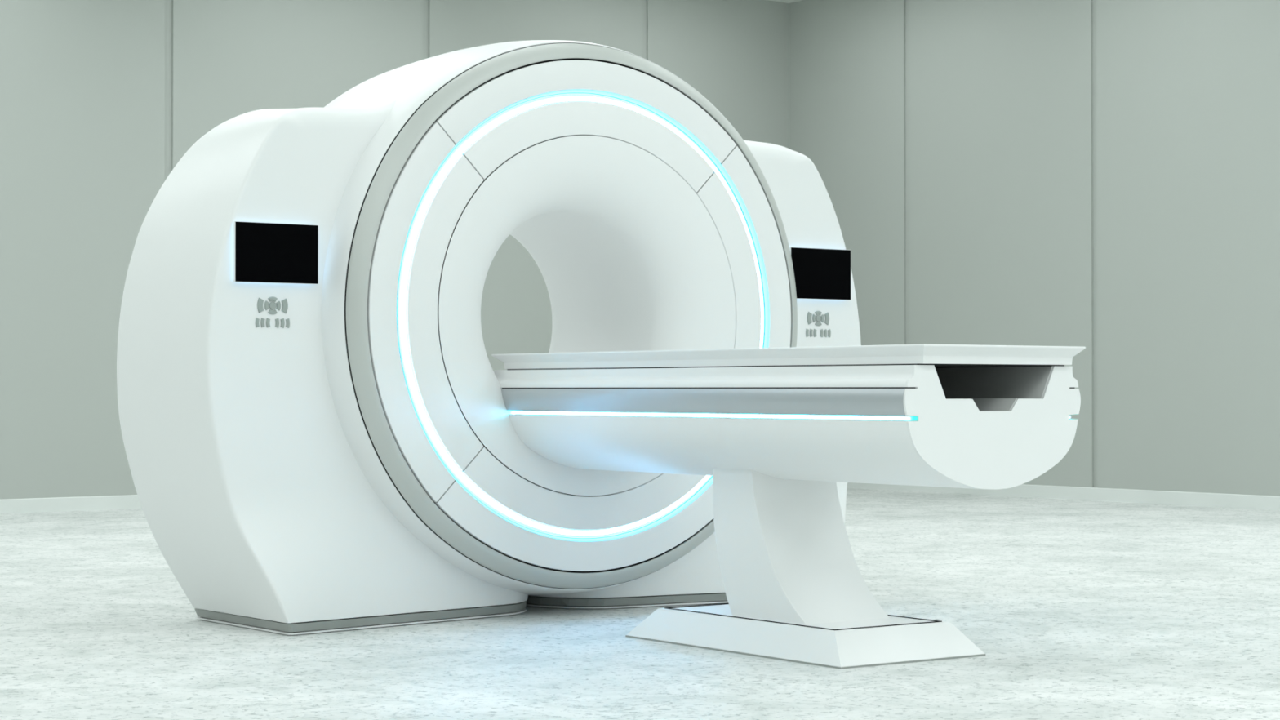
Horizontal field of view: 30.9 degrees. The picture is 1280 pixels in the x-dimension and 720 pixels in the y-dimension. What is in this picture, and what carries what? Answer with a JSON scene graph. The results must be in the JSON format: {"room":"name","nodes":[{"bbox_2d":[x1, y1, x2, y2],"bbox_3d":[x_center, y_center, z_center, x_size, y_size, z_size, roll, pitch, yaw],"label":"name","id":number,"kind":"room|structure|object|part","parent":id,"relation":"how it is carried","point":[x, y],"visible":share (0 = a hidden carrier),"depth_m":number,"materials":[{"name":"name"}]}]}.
{"room":"radiology room","nodes":[
{"label":"radiology room","id":0,"kind":"room"},
{"bbox_2d":[0,0,788,499],"bbox_3d":[-5.574,-1.244,17.318,18.400,4.830,0.200,1,-1,-40],"label":"wall","id":1,"kind":"structure","parent":0,"point":[100,100],"depth_m":18.52,"materials":[{"name":"grey paint"}]},
{"bbox_2d":[0,494,142,513],"bbox_3d":[-5.477,1.116,17.251,18.300,0.109,0.042,1,-1,-40],"label":"baseboard","id":2,"kind":"structure","parent":1,"relation":"attached to","point":[130,501],"depth_m":18.08,"materials":[{"name":"white paint"}]},
{"bbox_2d":[0,487,1279,719],"bbox_3d":[0.331,1.125,8.985,19.066,0.120,22.900,1,-1,-36],"label":"floor","id":3,"kind":"structure","parent":0,"point":[1076,609],"depth_m":8.70,"materials":[{"name":"concrete"}]},
{"bbox_2d":[116,40,861,635],"bbox_3d":[-0.520,-0.148,10.127,3.499,2.455,1.122,1,-1,-36],"label":"scanner","id":4,"kind":"object","parent":3,"relation":"on","point":[319,435],"visible":0.89,"depth_m":9.31,"materials":[{"name":"white paint"}]},
{"bbox_3d":[-1.416,-0.416,9.009,0.359,0.234,0.012,1,-1,-36],"label":"screen frame","id":5,"kind":"part","parent":4,"relation":"part of","materials":[{"name":"white"}]},
{"bbox_3d":[-1.041,1.044,9.626,1.385,0.032,0.814,1,-1,-36],"label":"trim","id":6,"kind":"part","parent":4,"relation":"part of","materials":[{"name":"grey"}]},
{"bbox_3d":[-0.909,-0.192,9.176,0.392,1.518,0.032,1,-1,-36],"label":"panel","id":7,"kind":"part","parent":4,"relation":"part of","materials":[{"name":"white plastic"}]},
{"bbox_3d":[-0.785,-0.191,9.266,0.355,1.273,0.032,1,-1,-36],"label":"panel","id":8,"kind":"part","parent":4,"relation":"part of","materials":[{"name":"white plastic"}]},
{"bbox_3d":[-0.202,0.686,9.674,1.518,0.392,0.032,1,-1,-36],"label":"panel","id":9,"kind":"part","parent":4,"relation":"part of","materials":[{"name":"white plastic"}]},
{"bbox_3d":[-0.202,0.533,9.676,1.273,0.355,0.032,1,-1,-36],"label":"panel","id":10,"kind":"part","parent":4,"relation":"part of","materials":[{"name":"white plastic"}]},
{"bbox_3d":[-0.202,-1.057,9.696,1.518,0.392,0.032,1,-1,-36],"label":"panel","id":11,"kind":"part","parent":4,"relation":"part of","materials":[{"name":"white plastic"}]},
{"bbox_3d":[-0.202,-0.904,9.694,1.273,0.355,0.032,1,-1,-36],"label":"panel","id":12,"kind":"part","parent":4,"relation":"part of","materials":[{"name":"white plastic"}]},
{"bbox_3d":[0.106,1.054,10.452,1.385,0.032,0.814,1,-1,-36],"label":"trim","id":13,"kind":"part","parent":4,"relation":"part of","materials":[{"name":"grey"}]},
{"bbox_3d":[0.382,-0.180,10.105,0.355,1.273,0.032,1,-1,-36],"label":"panel","id":14,"kind":"part","parent":4,"relation":"part of","materials":[{"name":"white plastic"}]},
{"bbox_3d":[0.506,-0.179,10.194,0.392,1.518,0.032,1,-1,-36],"label":"panel","id":15,"kind":"part","parent":4,"relation":"part of","materials":[{"name":"white plastic"}]},
{"bbox_3d":[0.828,-0.395,10.624,0.359,0.234,0.012,1,-1,-36],"label":"screen frame","id":16,"kind":"part","parent":4,"relation":"part of","materials":[{"name":"white"}]},
{"bbox_2d":[491,344,1085,669],"bbox_3d":[0.454,0.514,8.764,0.816,1.097,2.632,1,-1,-36],"label":"table","id":17,"kind":"object","parent":3,"relation":"on","point":[775,430],"visible":0.93,"depth_m":8.27,"materials":[{"name":"white paint"}]},
{"bbox_3d":[0.590,0.950,8.571,0.495,0.011,0.980,1,-1,-36],"label":"inset plate","id":18,"kind":"part","parent":17,"relation":"part of","materials":[{"name":"white paint"}]},
{"bbox_3d":[0.589,1.002,8.571,0.677,0.115,1.262,1,-1,-36],"label":"plate","id":19,"kind":"part","parent":17,"relation":"part of","materials":[{"name":"white paint"}]},
{"bbox_3d":[1.189,0.226,7.747,0.814,0.415,0.008,1,-1,-36],"label":"panel","id":20,"kind":"part","parent":17,"relation":"part of","materials":[{"name":"white plastic"}]},
{"bbox_2d":[768,0,803,3],"bbox_3d":[0.331,-3.825,9.048,19.066,0.120,22.900,1,-1,-36],"label":"ceiling","id":21,"kind":"structure","parent":0,"point":[780,1],"depth_m":23.11,"materials":[{"name":"white paint"}]},
{"bbox_2d":[788,0,1279,496],"bbox_3d":[8.000,-1.282,14.337,0.200,4.830,22.000,1,-1,-36],"label":"wall","id":22,"kind":"structure","parent":0,"point":[1102,177],"depth_m":19.95,"materials":[{"name":"grey paint"}]},
{"bbox_2d":[847,482,1279,510],"bbox_3d":[7.897,1.078,14.294,0.042,0.109,21.900,1,-1,-36],"label":"baseboard","id":23,"kind":"structure","parent":22,"relation":"attached to","point":[1181,498],"depth_m":19.62,"materials":[{"name":"white paint"}]}
]}

